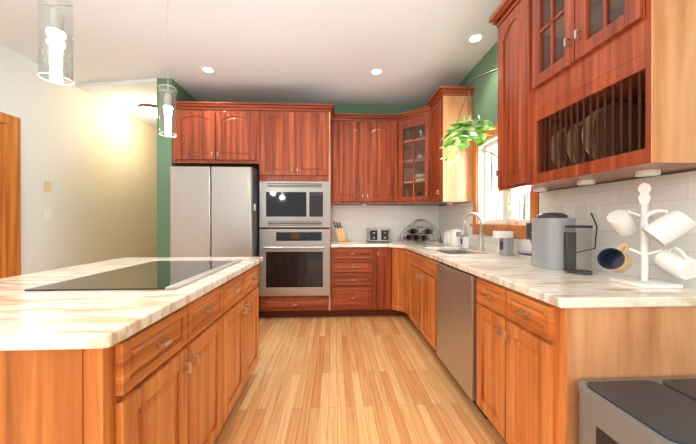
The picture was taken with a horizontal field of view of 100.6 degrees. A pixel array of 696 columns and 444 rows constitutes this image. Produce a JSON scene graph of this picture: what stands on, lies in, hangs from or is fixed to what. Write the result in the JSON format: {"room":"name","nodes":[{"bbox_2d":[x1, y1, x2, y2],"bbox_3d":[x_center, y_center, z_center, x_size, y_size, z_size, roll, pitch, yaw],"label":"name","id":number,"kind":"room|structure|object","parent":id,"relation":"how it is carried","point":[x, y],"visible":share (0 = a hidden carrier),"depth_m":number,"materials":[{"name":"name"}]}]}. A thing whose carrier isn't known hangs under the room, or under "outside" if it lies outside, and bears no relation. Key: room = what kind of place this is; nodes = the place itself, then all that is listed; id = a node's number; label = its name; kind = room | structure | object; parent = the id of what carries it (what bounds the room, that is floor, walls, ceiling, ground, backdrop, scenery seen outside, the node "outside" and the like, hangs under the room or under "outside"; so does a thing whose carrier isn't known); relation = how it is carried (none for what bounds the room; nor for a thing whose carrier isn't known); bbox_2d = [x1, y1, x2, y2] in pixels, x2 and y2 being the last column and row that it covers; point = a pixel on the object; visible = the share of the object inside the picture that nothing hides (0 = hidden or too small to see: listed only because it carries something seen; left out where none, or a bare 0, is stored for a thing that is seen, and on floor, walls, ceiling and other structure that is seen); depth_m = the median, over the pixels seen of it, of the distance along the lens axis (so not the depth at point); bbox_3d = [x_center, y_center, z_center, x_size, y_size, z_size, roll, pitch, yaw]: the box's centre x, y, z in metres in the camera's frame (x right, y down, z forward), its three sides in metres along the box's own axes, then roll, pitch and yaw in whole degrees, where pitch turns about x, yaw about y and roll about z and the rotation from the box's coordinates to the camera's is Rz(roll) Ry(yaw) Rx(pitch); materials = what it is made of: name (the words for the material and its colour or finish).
{"room":"kitchen","nodes":[
{"label":"kitchen","id":0,"kind":"room"},
{"bbox_2d":[0,44,156,274],"bbox_3d":[-3.342,-0.257,1.678,0.120,2.900,8.500,0,0,-3],"label":"wall","id":1,"kind":"structure","parent":0,"point":[44,110],"depth_m":3.59,"materials":[{"name":"paint"}]},
{"bbox_2d":[0,112,20,278],"bbox_3d":[-3.302,0.071,2.357,0.021,2.240,1.150,0,0,-3],"label":"door frame","id":2,"kind":"structure","parent":1,"relation":"attached to","point":[13,139],"depth_m":2.84,"materials":[{"name":"orange wood"}]},
{"bbox_2d":[44,181,50,191],"bbox_3d":[-3.349,-0.393,3.224,0.010,0.115,0.070,0,0,-3],"label":"switch plate","id":3,"kind":"object","parent":1,"relation":"attached to","point":[47,188],"depth_m":3.22,"materials":[{"name":"beige plastic"}]},
{"bbox_2d":[44,210,50,219],"bbox_3d":[-3.349,-0.080,3.225,0.008,0.115,0.070,0,0,-3],"label":"switch plate","id":4,"kind":"object","parent":1,"relation":"attached to","point":[47,213],"depth_m":3.22,"materials":[{"name":"beige plastic"}]},
{"bbox_2d":[157,78,196,256],"bbox_3d":[-2.246,-0.266,4.663,0.170,2.900,2.440,0,0,-3],"label":"wall","id":5,"kind":"structure","parent":0,"point":[164,153],"depth_m":3.44,"materials":[{"name":"green paint"}]},
{"bbox_2d":[172,106,227,166],"bbox_3d":[-1.828,-1.046,3.777,0.574,0.674,0.660,0,0,-3],"label":"upper cabinet","id":6,"kind":"object","parent":5,"relation":"attached to","point":[196,142],"depth_m":3.45,"materials":[{"name":"brown wood"}]},
{"bbox_2d":[0,0,502,128],"bbox_3d":[-0.915,-1.720,1.788,4.980,0.095,8.500,0,0,-3],"label":"ceiling","id":7,"kind":"structure","parent":0,"point":[419,52],"depth_m":2.82,"materials":[{"name":"white paint"}]},
{"bbox_2d":[38,0,73,84],"bbox_3d":[-1.102,-1.121,1.090,0.118,1.166,0.110,0,0,-3],"label":"pendant lamp","id":8,"kind":"object","parent":7,"relation":"hanging from","point":[55,31],"visible":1,"depth_m":1.08,"materials":[{"name":"clear glass"}]},
{"bbox_2d":[138,104,156,117],"bbox_3d":[-2.893,-1.608,4.268,0.350,0.142,0.350,0,0,-3],"label":"light","id":9,"kind":"object","parent":7,"relation":"attached to","point":[149,110],"visible":0.81,"depth_m":4.15,"materials":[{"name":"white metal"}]},
{"bbox_2d":[158,0,177,136],"bbox_3d":[-1.158,-1.134,1.858,0.118,1.146,0.110,0,0,-3],"label":"pendant lamp","id":10,"kind":"object","parent":7,"relation":"hanging from","point":[168,104],"visible":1,"depth_m":1.84,"materials":[{"name":"clear glass"}]},
{"bbox_2d":[200,66,215,73],"bbox_3d":[-1.574,-1.709,3.248,0.156,0.004,0.156,0,0,-3],"label":"recessed light","id":11,"kind":"object","parent":7,"relation":"in","point":[207,69],"visible":1,"depth_m":3.24,"materials":[{"name":"white"}]},
{"bbox_2d":[370,68,383,74],"bbox_3d":[0.326,-1.710,3.287,0.156,0.004,0.156,0,0,-3],"label":"recessed light","id":12,"kind":"object","parent":7,"relation":"in","point":[377,71],"visible":1,"depth_m":3.28,"materials":[{"name":"white"}]},
{"bbox_2d":[466,33,484,43],"bbox_3d":[1.185,-1.708,2.687,0.156,0.004,0.156,0,0,-3],"label":"recessed light","id":13,"kind":"object","parent":7,"relation":"in","point":[475,38],"visible":1,"depth_m":2.69,"materials":[{"name":"white"}]},
{"bbox_2d":[197,101,438,205],"bbox_3d":[-0.339,-0.265,4.242,3.600,2.900,0.120,0,0,-3],"label":"wall","id":14,"kind":"structure","parent":0,"point":[366,109],"depth_m":4.21,"materials":[{"name":"green paint"}]},
{"bbox_2d":[220,106,259,173],"bbox_3d":[-1.378,-1.046,3.798,0.574,0.674,0.660,0,0,-3],"label":"upper cabinet","id":15,"kind":"object","parent":14,"relation":"attached to","point":[239,125],"depth_m":3.48,"materials":[{"name":"brown wood"}]},
{"bbox_2d":[260,106,299,180],"bbox_3d":[-0.834,-0.941,3.824,0.472,0.884,0.660,0,0,-3],"label":"upper cabinet","id":16,"kind":"object","parent":14,"relation":"attached to","point":[279,125],"depth_m":3.50,"materials":[{"name":"brown wood"}]},
{"bbox_2d":[300,106,331,185],"bbox_3d":[-0.486,-0.941,3.840,0.472,0.884,0.660,0,0,-3],"label":"upper cabinet","id":17,"kind":"object","parent":14,"relation":"attached to","point":[315,121],"depth_m":3.52,"materials":[{"name":"brown wood"}]},
{"bbox_2d":[259,181,329,226],"bbox_3d":[-0.655,-0.214,3.729,0.852,0.558,0.494,0,0,-3],"label":"microwave oven","id":18,"kind":"object","parent":17,"relation":"in","point":[293,204],"visible":1,"depth_m":3.49,"materials":[{"name":"silver metal"}]},
{"bbox_2d":[330,114,359,205],"bbox_3d":[0.022,-0.816,4.015,0.516,1.134,0.360,0,0,-3],"label":"upper cabinet","id":19,"kind":"object","parent":14,"relation":"attached to","point":[345,188],"depth_m":3.84,"materials":[{"name":"brown wood"}]},
{"bbox_2d":[360,114,403,204],"bbox_3d":[0.443,-0.816,4.009,0.573,1.134,0.411,0,0,-3],"label":"upper cabinet","id":20,"kind":"object","parent":14,"relation":"attached to","point":[360,159],"depth_m":3.86,"materials":[{"name":"brown wood"}]},
{"bbox_2d":[331,205,438,240],"bbox_3d":[0.547,0.014,4.220,1.575,0.513,0.007,0,0,-3],"label":"tile backsplash","id":21,"kind":"structure","parent":14,"relation":"attached to","point":[355,221],"depth_m":4.21,"materials":[{"name":"white tile"}]},
{"bbox_2d":[384,217,388,224],"bbox_3d":[0.564,-0.015,4.213,0.070,0.114,0.006,0,0,-3],"label":"electrical outlet plate","id":22,"kind":"object","parent":21,"relation":"attached to","point":[386,219],"depth_m":4.21,"materials":[{"name":"white plastic"}]},
{"bbox_2d":[213,315,506,443],"bbox_3d":[-0.915,1.223,1.796,4.980,0.060,8.500,0,0,-3],"label":"floor","id":23,"kind":"structure","parent":0,"point":[356,380],"depth_m":2.03,"materials":[{"name":"brown wood"}]},
{"bbox_2d":[0,279,231,443],"bbox_3d":[-1.153,0.757,1.142,1.032,0.876,0.824,0,0,-3],"label":"base cabinet","id":24,"kind":"object","parent":23,"relation":"on","point":[181,375],"depth_m":0.85,"materials":[{"name":"brown wood"}]},
{"bbox_2d":[170,166,260,315],"bbox_3d":[-1.537,0.282,3.641,0.880,1.810,0.910,0,0,-3],"label":"refrigerator","id":25,"kind":"object","parent":23,"relation":"on","point":[212,211],"visible":0.42,"depth_m":3.19,"materials":[{"name":"silver metal"}]},
{"bbox_2d":[254,178,256,218],"bbox_3d":[-1.080,-0.272,3.366,0.005,0.480,0.120,0,0,-3],"label":"fridge magnets","id":26,"kind":"object","parent":25,"relation":"attached to","point":[255,184],"visible":0.98,"depth_m":3.37,"materials":[{"name":"white"}]},
{"bbox_2d":[232,265,258,407],"bbox_3d":[-1.186,0.755,1.837,1.032,0.876,0.821,0,0,-3],"label":"base cabinet","id":27,"kind":"object","parent":23,"relation":"on","point":[245,290],"depth_m":1.88,"materials":[{"name":"brown wood"}]},
{"bbox_2d":[0,257,262,350],"bbox_3d":[-1.178,0.298,1.488,1.085,0.038,1.585,0,0,-3],"label":"countertop","id":28,"kind":"structure","parent":27,"relation":"on","point":[63,320],"depth_m":0.97,"materials":[{"name":"stone"}]},
{"bbox_2d":[24,260,241,290],"bbox_3d":[-1.027,0.273,1.598,0.598,0.010,0.840,0,0,-3],"label":"cooktop","id":29,"kind":"object","parent":28,"relation":"in","point":[163,275],"visible":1,"depth_m":1.42,"materials":[{"name":"black glass"}]},
{"bbox_2d":[260,296,327,317],"bbox_3d":[-0.660,1.044,3.838,0.820,0.286,0.660,0,0,-3],"label":"base cabinet","id":30,"kind":"object","parent":23,"relation":"on","point":[270,306],"depth_m":3.52,"materials":[{"name":"brown wood"}]},
{"bbox_2d":[259,229,329,295],"bbox_3d":[-0.656,0.492,3.749,0.852,0.810,0.658,0,0,-3],"label":"wall oven","id":31,"kind":"object","parent":30,"relation":"in","point":[295,262],"visible":0.96,"depth_m":3.49,"materials":[{"name":"silver metal"}]},
{"bbox_2d":[328,242,375,316],"bbox_3d":[0.038,0.749,3.870,0.529,0.876,0.660,0,0,-3],"label":"base cabinet","id":32,"kind":"object","parent":23,"relation":"on","point":[352,269],"depth_m":3.55,"materials":[{"name":"brown wood"}]},
{"bbox_2d":[376,247,391,315],"bbox_3d":[0.410,0.749,3.887,0.217,0.876,0.660,0,0,-3],"label":"base cabinet","id":33,"kind":"object","parent":23,"relation":"on","point":[383,254],"depth_m":3.56,"materials":[{"name":"brown wood"}]},
{"bbox_2d":[392,310,406,315],"bbox_3d":[0.908,0.749,3.911,0.896,0.876,0.660,0,0,-3],"label":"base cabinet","id":34,"kind":"object","parent":23,"relation":"on","point":[394,313],"depth_m":3.67,"materials":[{"name":"brown wood"}]},
{"bbox_2d":[396,248,442,314],"bbox_3d":[1.013,0.750,3.403,0.735,0.876,0.408,0,0,-3],"label":"base cabinet","id":35,"kind":"object","parent":23,"relation":"on","point":[405,258],"depth_m":3.43,"materials":[{"name":"brown wood"}]},
{"bbox_2d":[331,240,402,247],"bbox_3d":[0.212,0.291,3.790,0.870,0.038,0.833,0,0,-3],"label":"countertop","id":36,"kind":"structure","parent":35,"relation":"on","point":[394,244],"depth_m":3.55,"materials":[{"name":"stone"}]},
{"bbox_2d":[333,221,348,241],"bbox_3d":[-0.098,0.129,4.014,0.220,0.282,0.100,0,0,-3],"label":"knife block","id":37,"kind":"object","parent":36,"relation":"on","point":[340,233],"visible":1,"depth_m":3.96,"materials":[{"name":"brown wood"}]},
{"bbox_2d":[366,228,389,241],"bbox_3d":[0.414,0.177,3.990,0.300,0.186,0.275,0,0,-3],"label":"toaster","id":38,"kind":"object","parent":36,"relation":"on","point":[377,234],"visible":1,"depth_m":3.87,"materials":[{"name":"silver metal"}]},
{"bbox_2d":[399,240,695,307],"bbox_3d":[1.043,0.294,2.658,0.744,0.038,3.173,0,0,-3],"label":"countertop","id":39,"kind":"structure","parent":35,"relation":"on","point":[560,288],"depth_m":1.33,"materials":[{"name":"stone"}]},
{"bbox_2d":[397,219,441,241],"bbox_3d":[0.980,0.109,3.943,0.605,0.312,0.286,0,0,31],"label":"wine rack","id":40,"kind":"object","parent":39,"relation":"on","point":[419,236],"visible":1,"depth_m":3.92,"materials":[{"name":"grey metal"}]},
{"bbox_2d":[443,230,448,243],"bbox_3d":[1.256,0.186,3.647,0.099,0.171,0.099,0,0,-3],"label":"canister","id":41,"kind":"object","parent":39,"relation":"on","point":[444,237],"visible":0.44,"depth_m":3.63,"materials":[{"name":"white ceramic"}]},
{"bbox_2d":[446,229,452,244],"bbox_3d":[1.253,0.176,3.497,0.115,0.191,0.115,0,0,-3],"label":"canister","id":42,"kind":"object","parent":39,"relation":"on","point":[448,237],"visible":0.5,"depth_m":3.47,"materials":[{"name":"white ceramic"}]},
{"bbox_2d":[450,227,460,245],"bbox_3d":[1.251,0.167,3.332,0.132,0.211,0.132,0,0,-3],"label":"canister","id":43,"kind":"object","parent":39,"relation":"on","point":[455,240],"visible":0.81,"depth_m":3.28,"materials":[{"name":"white ceramic"}]},
{"bbox_2d":[439,250,471,253],"bbox_3d":[1.039,0.408,2.822,0.404,0.189,0.694,0,0,-3],"label":"sink basin","id":44,"kind":"object","parent":39,"relation":"in","point":[453,252],"visible":0.08,"depth_m":3.16,"materials":[{"name":"silver metal"}]},
{"bbox_2d":[456,232,468,247],"bbox_3d":[1.214,0.190,3.065,0.114,0.166,0.086,0,0,-3],"label":"soap dispenser","id":45,"kind":"object","parent":39,"relation":"on","point":[464,241],"visible":0.94,"depth_m":3.03,"materials":[{"name":"white ceramic"}]},
{"bbox_2d":[461,212,484,249],"bbox_3d":[1.212,0.090,2.785,0.229,0.367,0.097,0,0,-3],"label":"faucet","id":46,"kind":"object","parent":39,"relation":"on","point":[481,240],"visible":1,"depth_m":2.79,"materials":[{"name":"silver metal"}]},
{"bbox_2d":[493,231,513,255],"bbox_3d":[1.281,0.174,2.387,0.138,0.201,0.104,0,0,-3],"label":"soap dispenser","id":47,"kind":"object","parent":39,"relation":"on","point":[506,243],"visible":1,"depth_m":2.34,"materials":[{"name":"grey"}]},
{"bbox_2d":[518,212,592,274],"bbox_3d":[1.248,0.109,1.778,0.170,0.336,0.514,0,0,-3],"label":"coffee machine","id":48,"kind":"object","parent":39,"relation":"on","point":[552,236],"visible":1,"depth_m":1.67,"materials":[{"name":"brushed steel"},{"name":"black plastic"}]},
{"bbox_2d":[576,213,597,252],"bbox_3d":[1.380,0.063,1.660,0.136,0.235,0.106,0,0,-3],"label":"cord","id":49,"kind":"object","parent":48,"relation":"attached to","point":[595,235],"visible":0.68,"depth_m":1.65,"materials":[{"name":"black plastic"}]},
{"bbox_2d":[597,183,695,288],"bbox_3d":[1.308,0.051,1.287,0.277,0.455,0.301,0,0,-3],"label":"mug tree","id":50,"kind":"object","parent":39,"relation":"on","point":[667,227],"visible":1,"depth_m":1.27,"materials":[{"name":"white painted metal"},{"name":"glazed ceramic"}]},
{"bbox_2d":[408,268,436,351],"bbox_3d":[1.055,0.860,2.819,0.705,0.661,0.881,0,0,-3],"label":"base cabinet","id":51,"kind":"object","parent":23,"relation":"on","point":[422,282],"depth_m":2.68,"materials":[{"name":"brown wood"}]},
{"bbox_2d":[476,276,695,443],"bbox_3d":[1.121,0.756,1.424,0.705,0.876,0.666,0,0,-3],"label":"base cabinet","id":52,"kind":"object","parent":23,"relation":"on","point":[537,360],"depth_m":1.12,"materials":[{"name":"brown wood"}]},
{"bbox_2d":[436,262,487,418],"bbox_3d":[1.020,0.758,2.063,0.580,0.868,0.615,0,0,-3],"label":"dishwasher","id":53,"kind":"object","parent":52,"relation":"in","point":[456,318],"visible":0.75,"depth_m":1.94,"materials":[{"name":"silver metal"}]},
{"bbox_2d":[578,377,695,443],"bbox_3d":[1.122,0.884,0.905,0.599,0.622,0.334,0,0,-3],"label":"trash bin","id":54,"kind":"object","parent":23,"relation":"on","point":[641,411],"visible":0.98,"depth_m":0.92,"materials":[{"name":"grey plastic"}]},
{"bbox_2d":[400,114,423,197],"bbox_3d":[0.849,-0.827,3.717,0.308,1.004,0.308,0,0,-3],"label":"upper cabinet","id":55,"kind":"object","parent":0,"relation":"attached to","point":[411,143],"depth_m":3.83,"materials":[{"name":"brown wood"}]},
{"bbox_2d":[416,174,424,195],"bbox_3d":[1.087,-0.468,3.905,0.340,0.395,0.174,0,0,15],"label":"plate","id":56,"kind":"object","parent":55,"relation":"in","point":[417,175],"depth_m":3.87,"materials":[{"name":"white ceramic"}]},
{"bbox_2d":[418,130,424,137],"bbox_3d":[1.089,-1.155,3.907,0.281,0.170,0.116,0,0,12],"label":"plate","id":57,"kind":"object","parent":55,"relation":"in","point":[422,134],"depth_m":3.89,"materials":[{"name":"white ceramic"}]},
{"bbox_2d":[439,41,695,239],"bbox_3d":[1.557,-0.255,0.962,0.120,2.900,6.610,0,0,-3],"label":"wall","id":58,"kind":"structure","parent":0,"point":[485,99],"depth_m":2.91,"materials":[{"name":"green paint"}]},
{"bbox_2d":[424,90,473,204],"bbox_3d":[1.174,-0.830,3.416,0.411,1.205,0.421,0,0,-3],"label":"upper cabinet","id":59,"kind":"object","parent":58,"relation":"attached to","point":[443,183],"depth_m":3.21,"materials":[{"name":"brown wood"}]},
{"bbox_2d":[439,68,497,165],"bbox_3d":[1.154,-0.971,2.714,0.528,0.789,0.778,0,0,-3],"label":"hanging plant","id":60,"kind":"object","parent":58,"relation":"hanging from","point":[466,131],"visible":0.98,"depth_m":2.64,"materials":[{"name":"green plant"}]},
{"bbox_2d":[470,124,539,238],"bbox_3d":[1.451,-0.390,2.678,0.169,1.050,1.020,0,0,-3],"label":"window","id":61,"kind":"structure","parent":58,"relation":"in","point":[481,183],"depth_m":2.98,"materials":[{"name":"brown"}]},
{"bbox_2d":[505,197,518,224],"bbox_3d":[1.450,-0.089,2.554,0.108,0.277,0.118,0,0,-3],"label":"potted plant","id":62,"kind":"object","parent":61,"relation":"on","point":[511,220],"visible":0.94,"depth_m":2.52,"materials":[{"name":"white"}]},
{"bbox_2d":[439,171,695,287],"bbox_3d":[1.413,0.027,2.663,0.007,0.497,3.181,0,0,-3],"label":"tile backsplash","id":63,"kind":"structure","parent":58,"relation":"attached to","point":[676,191],"depth_m":1.59,"materials":[{"name":"white tile"}]},
{"bbox_2d":[565,203,573,217],"bbox_3d":[1.442,-0.067,1.883,0.006,0.114,0.070,0,0,-3],"label":"electrical outlet plate","id":64,"kind":"object","parent":63,"relation":"attached to","point":[569,207],"depth_m":1.88,"materials":[{"name":"white plastic"}]},
{"bbox_2d":[587,201,597,219],"bbox_3d":[1.450,-0.067,1.714,0.006,0.114,0.070,0,0,-3],"label":"electrical outlet plate","id":65,"kind":"object","parent":63,"relation":"attached to","point":[592,207],"depth_m":1.71,"materials":[{"name":"white plastic"}]},
{"bbox_2d":[489,0,695,190],"bbox_3d":[1.270,-0.869,1.610,0.388,1.285,1.124,0,0,-3],"label":"upper cabinet","id":66,"kind":"object","parent":58,"relation":"attached to","point":[562,64],"visible":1,"depth_m":1.39,"materials":[{"name":"brown wood"}]},
{"bbox_2d":[533,187,547,191],"bbox_3d":[1.282,-0.216,1.925,0.079,0.022,0.079,0,0,-12],"label":"puck light","id":67,"kind":"object","parent":66,"relation":"attached to","point":[540,189],"depth_m":1.90,"materials":[{"name":"white plastic"}]},
{"bbox_2d":[577,180,595,184],"bbox_3d":[1.298,-0.215,1.576,0.079,0.022,0.079,0,0,-12],"label":"puck light","id":68,"kind":"object","parent":66,"relation":"attached to","point":[581,182],"depth_m":1.55,"materials":[{"name":"white plastic"}]},
{"bbox_2d":[551,101,644,167],"bbox_3d":[1.302,-0.433,1.533,0.290,0.290,0.306,0,0,-3],"label":"plates","id":69,"kind":"object","parent":66,"relation":"in","point":[617,129],"visible":0.54,"depth_m":1.39,"materials":[{"name":"brown"}]},
{"bbox_2d":[635,169,660,176],"bbox_3d":[1.312,-0.214,1.266,0.079,0.022,0.079,0,0,-12],"label":"puck light","id":70,"kind":"object","parent":66,"relation":"attached to","point":[648,172],"depth_m":1.24,"materials":[{"name":"white plastic"}]},
{"label":"outside","id":71,"kind":"structure","parent":0,"visible":0},
{"bbox_2d":[490,145,529,219],"bbox_3d":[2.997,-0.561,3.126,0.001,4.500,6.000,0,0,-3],"label":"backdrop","id":72,"kind":"structure","parent":71,"point":[494,186],"depth_m":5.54,"materials":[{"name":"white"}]}
]}

